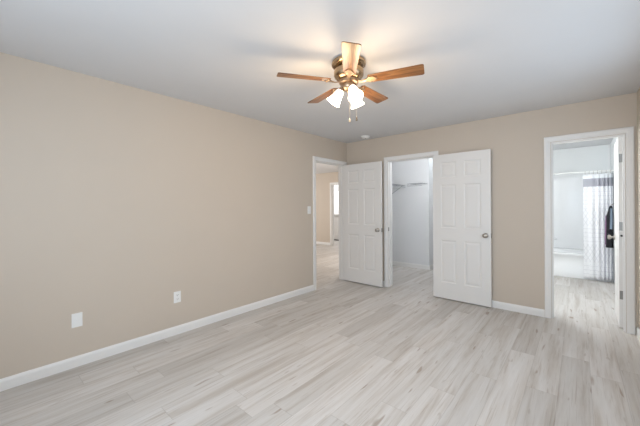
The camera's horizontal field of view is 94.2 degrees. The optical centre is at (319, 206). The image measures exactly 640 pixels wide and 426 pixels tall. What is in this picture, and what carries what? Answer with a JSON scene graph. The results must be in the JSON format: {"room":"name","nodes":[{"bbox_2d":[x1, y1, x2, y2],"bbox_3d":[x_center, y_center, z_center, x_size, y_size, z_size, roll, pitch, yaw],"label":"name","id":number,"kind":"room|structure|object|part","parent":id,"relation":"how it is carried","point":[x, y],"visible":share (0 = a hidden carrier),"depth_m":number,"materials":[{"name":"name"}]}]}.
{"room":"empty bedroom","nodes":[
{"label":"empty bedroom","id":0,"kind":"room"},
{"bbox_2d":[0,52,346,378],"bbox_3d":[-1.193,0.101,3.506,0.120,2.440,5.220,0,0,41],"label":"wall","id":1,"kind":"structure","parent":0,"point":[117,199],"depth_m":2.76,"materials":[{"name":"beige paint"}]},
{"bbox_2d":[71,312,82,327],"bbox_3d":[-2.008,0.943,2.460,0.016,0.116,0.072,0,0,41],"label":"outlet","id":2,"kind":"object","parent":1,"relation":"attached to","point":[77,318],"visible":1,"depth_m":2.46,"materials":[{"name":"white plastic"}]},
{"bbox_2d":[0,285,313,391],"bbox_3d":[-1.435,1.280,3.118,0.014,0.086,4.067,0,0,41],"label":"baseboard","id":3,"kind":"structure","parent":1,"relation":"attached to","point":[28,376],"depth_m":2.73,"materials":[{"name":"white paint"}]},
{"bbox_2d":[174,291,180,302],"bbox_3d":[-1.476,0.940,3.077,0.009,0.116,0.072,0,0,41],"label":"wall outlet","id":4,"kind":"object","parent":1,"relation":"attached to","point":[177,295],"visible":1,"depth_m":3.08,"materials":[{"name":"white plastic"}]},
{"bbox_2d":[307,206,310,213],"bbox_3d":[-0.163,0.059,4.585,0.018,0.118,0.072,0,0,41],"label":"light switch","id":5,"kind":"object","parent":1,"relation":"attached to","point":[308,207],"visible":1,"depth_m":4.58,"materials":[{"name":"white plastic"}]},
{"bbox_2d":[313,156,346,289],"bbox_3d":[0.138,0.263,5.034,0.156,2.101,0.892,0,0,41],"label":"door frame","id":6,"kind":"structure","parent":1,"relation":"attached to","point":[315,159],"depth_m":5.20,"materials":[{"name":"white paint"}]},
{"bbox_2d":[0,240,639,425],"bbox_3d":[-0.350,1.366,6.213,9.827,0.100,10.400,0,0,41],"label":"floor","id":7,"kind":"structure","parent":0,"point":[340,352],"depth_m":2.37,"materials":[{"name":"grey laminate"}]},
{"bbox_2d":[554,248,613,281],"bbox_3d":[4.620,1.068,5.786,1.523,0.436,0.753,0,0,41],"label":"bathtub","id":8,"kind":"object","parent":7,"relation":"on","point":[567,262],"visible":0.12,"depth_m":5.40,"materials":[{"name":"white ceramic"}]},
{"bbox_2d":[0,0,639,173],"bbox_3d":[-0.365,-1.174,6.213,9.827,0.100,10.400,0,0,41],"label":"ceiling","id":9,"kind":"structure","parent":0,"point":[481,59],"depth_m":2.15,"materials":[{"name":"white paint"}]},
{"bbox_2d":[277,41,424,122],"bbox_3d":[0.247,-0.882,2.352,1.088,0.490,1.043,0,0,41],"label":"ceiling fan","id":10,"kind":"object","parent":9,"relation":"hanging from","point":[348,67],"visible":1,"depth_m":2.24,"materials":[{"name":"brown wood"}]},
{"bbox_3d":[-0.119,-0.969,2.236,0.405,0.006,0.121,0,11,-14],"label":"blade","id":11,"kind":"part","parent":10,"relation":"part of","materials":[{"name":"brown wood"}]},
{"bbox_3d":[0.036,-0.970,2.623,0.121,0.006,0.405,-13,7,-31],"label":"blade","id":12,"kind":"part","parent":10,"relation":"part of","materials":[{"name":"brown wood"}]},
{"bbox_3d":[0.113,-0.849,2.332,0.124,0.136,0.113,0,0,41],"label":"lamp shade","id":13,"kind":"part","parent":10,"relation":"part of","materials":[{"name":"white glass"}]},
{"bbox_3d":[0.224,-1.106,2.323,0.268,0.042,0.268,0,0,41],"label":"ceiling plate","id":14,"kind":"part","parent":10,"relation":"part of","materials":[{"name":"gold metal"}]},
{"bbox_3d":[0.201,-0.971,1.969,0.121,0.006,0.405,11,1,4],"label":"blade","id":15,"kind":"part","parent":10,"relation":"part of","materials":[{"name":"brown wood"}]},
{"bbox_3d":[0.254,-0.863,2.234,0.063,0.078,0.052,0,0,41],"label":"bulb","id":16,"kind":"part","parent":10,"relation":"part of","materials":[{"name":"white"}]},
{"bbox_3d":[0.256,-0.850,2.215,0.125,0.136,0.111,0,0,41],"label":"lamp shade","id":17,"kind":"part","parent":10,"relation":"part of","materials":[{"name":"white glass"}]},
{"bbox_3d":[0.295,-0.850,2.403,0.116,0.136,0.129,0,0,41],"label":"lamp shade","id":18,"kind":"part","parent":10,"relation":"part of","materials":[{"name":"white glass"}]},
{"bbox_3d":[0.452,-0.973,2.595,0.121,0.006,0.405,-15,-9,39],"label":"blade","id":19,"kind":"part","parent":10,"relation":"part of","materials":[{"name":"brown wood"}]},
{"bbox_3d":[0.554,-0.973,2.191,0.405,0.006,0.121,0,-11,22],"label":"blade","id":20,"kind":"part","parent":10,"relation":"part of","materials":[{"name":"brown wood"}]},
{"bbox_2d":[316,172,337,242],"bbox_3d":[0.435,0.091,9.977,5.840,2.440,0.120,0,0,41],"label":"wall","id":21,"kind":"structure","parent":0,"point":[323,180],"depth_m":10.17,"materials":[{"name":"beige paint"}]},
{"bbox_2d":[316,241,329,244],"bbox_3d":[-0.735,1.275,10.913,2.835,0.086,0.014,0,0,41],"label":"baseboard","id":22,"kind":"structure","parent":21,"relation":"attached to","point":[317,242],"depth_m":10.16,"materials":[{"name":"white paint"}]},
{"bbox_2d":[330,182,337,244],"bbox_3d":[0.759,0.259,9.685,1.022,2.101,0.139,0,0,41],"label":"door frame","id":23,"kind":"structure","parent":21,"relation":"attached to","point":[332,183],"depth_m":9.95,"materials":[{"name":"white paint"}]},
{"bbox_2d":[392,158,432,265],"bbox_3d":[2.189,0.081,6.714,0.890,2.440,0.900,0,0,41],"label":"wall","id":24,"kind":"structure","parent":0,"point":[412,205],"depth_m":6.31,"materials":[{"name":"white paint"}]},
{"bbox_2d":[392,261,429,269],"bbox_3d":[1.901,1.260,6.365,0.904,0.086,0.014,0,0,41],"label":"baseboard","id":25,"kind":"structure","parent":24,"relation":"attached to","point":[427,267],"depth_m":6.32,"materials":[{"name":"white paint"}]},
{"bbox_2d":[347,92,637,332],"bbox_3d":[1.879,0.083,4.213,3.587,2.440,0.120,0,0,41],"label":"wall","id":26,"kind":"structure","parent":0,"point":[515,142],"depth_m":3.65,"materials":[{"name":"beige paint"}]},
{"bbox_2d":[343,161,382,286],"bbox_3d":[0.704,0.288,5.015,0.764,2.015,0.167,0,0,41],"label":"door","id":27,"kind":"structure","parent":26,"relation":"in","point":[362,182],"depth_m":4.97,"materials":[{"name":"white paint"}]},
{"bbox_2d":[384,151,438,286],"bbox_3d":[1.419,0.255,4.611,0.876,2.101,0.151,0,0,41],"label":"door frame","id":28,"kind":"structure","parent":26,"relation":"attached to","point":[388,265],"depth_m":4.82,"materials":[{"name":"white paint"}]},
{"bbox_2d":[433,149,491,306],"bbox_3d":[1.900,0.281,4.035,0.748,2.015,0.148,0,0,42],"label":"door","id":29,"kind":"structure","parent":26,"relation":"in","point":[462,227],"depth_m":4.00,"materials":[{"name":"white paint"}]},
{"bbox_2d":[492,300,544,316],"bbox_3d":[2.170,1.258,3.877,1.212,0.086,0.014,0,0,41],"label":"baseboard","id":30,"kind":"structure","parent":26,"relation":"attached to","point":[495,304],"depth_m":3.64,"materials":[{"name":"white paint"}]},
{"bbox_2d":[544,126,635,334],"bbox_3d":[2.941,0.246,3.287,0.732,2.101,0.151,0,0,41],"label":"door frame","id":31,"kind":"structure","parent":26,"relation":"attached to","point":[629,211],"depth_m":3.08,"materials":[{"name":"white paint"}]},
{"bbox_2d":[553,144,609,249],"bbox_3d":[4.899,0.065,6.106,1.757,2.440,0.100,0,0,41],"label":"wall","id":32,"kind":"structure","parent":0,"point":[591,158],"depth_m":5.83,"materials":[{"name":"white paint"}]},
{"bbox_2d":[553,172,613,255],"bbox_3d":[4.621,0.137,5.794,1.523,1.422,0.734,0,0,41],"label":"tub surround","id":33,"kind":"object","parent":32,"relation":"attached to","point":[567,192],"visible":0.24,"depth_m":5.95,"materials":[{"name":"white plastic"}]},
{"bbox_2d":[610,87,639,328],"bbox_3d":[2.687,0.078,2.317,0.120,2.440,8.520,0,0,41],"label":"wall","id":34,"kind":"structure","parent":0,"point":[638,91],"depth_m":2.95,"materials":[{"name":"beige paint"}]},
{"bbox_2d":[553,168,613,174],"bbox_3d":[4.334,-0.597,5.467,1.521,0.060,0.060,0,0,41],"label":"shower rod","id":35,"kind":"object","parent":34,"relation":"attached to","point":[612,170],"visible":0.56,"depth_m":5.20,"materials":[{"name":"white plastic"}]},
{"bbox_2d":[583,170,613,281],"bbox_3d":[4.755,0.321,5.090,0.372,1.870,0.087,0,0,41],"label":"shower curtain","id":36,"kind":"object","parent":35,"relation":"hanging from","point":[597,188],"visible":0.92,"depth_m":5.10,"materials":[{"name":"fabric"}]},
{"bbox_2d":[607,137,622,327],"bbox_3d":[3.367,0.274,3.350,0.167,2.015,0.610,0,0,42],"label":"door","id":37,"kind":"structure","parent":34,"relation":"in","point":[618,202],"depth_m":3.17,"materials":[{"name":"white paint"}]},
{"bbox_2d":[636,327,639,341],"bbox_3d":[1.555,1.262,1.111,0.014,0.086,4.964,0,0,41],"label":"baseboard","id":38,"kind":"structure","parent":34,"relation":"attached to","point":[637,329],"depth_m":2.91,"materials":[{"name":"white paint"}]},
{"bbox_3d":[4.747,-0.034,4.819,0.054,0.048,0.035,0,0,41],"label":"wall hook","id":39,"kind":"object","parent":34,"relation":"attached to","visible":0},
{"bbox_2d":[605,206,612,247],"bbox_3d":[4.711,0.331,4.847,0.100,0.680,0.197,0,0,41],"label":"garment","id":40,"kind":"object","parent":39,"relation":"hanging from","point":[609,217],"visible":0.99,"depth_m":4.80,"materials":[{"name":"black fabric"}]},
{"bbox_3d":[1.041,0.088,6.149,0.100,2.440,1.700,0,0,41],"label":"wall","id":41,"kind":"structure","parent":0,"visible":0},
{"bbox_2d":[392,184,404,193],"bbox_3d":[1.270,-0.318,6.041,0.394,0.266,1.284,0,0,41],"label":"wire shelf","id":42,"kind":"object","parent":41,"relation":"attached to","point":[393,185],"visible":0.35,"depth_m":6.30,"materials":[{"name":"white metal"}]},
{"bbox_3d":[1.348,0.086,11.026,5.840,2.440,0.100,0,0,41],"label":"wall","id":43,"kind":"structure","parent":0,"visible":0},
{"bbox_2d":[334,187,338,240],"bbox_3d":[0.684,0.288,11.419,0.960,2.041,0.120,0,0,41],"label":"door","id":44,"kind":"structure","parent":43,"relation":"in","point":[336,195],"depth_m":11.47,"materials":[{"name":"white paint"}]},
{"bbox_3d":[0.692,-0.142,11.431,0.640,0.880,0.008,0,0,41],"label":"glass pane","id":45,"kind":"part","parent":44,"relation":"part of","materials":[{"name":"white"}]}
]}

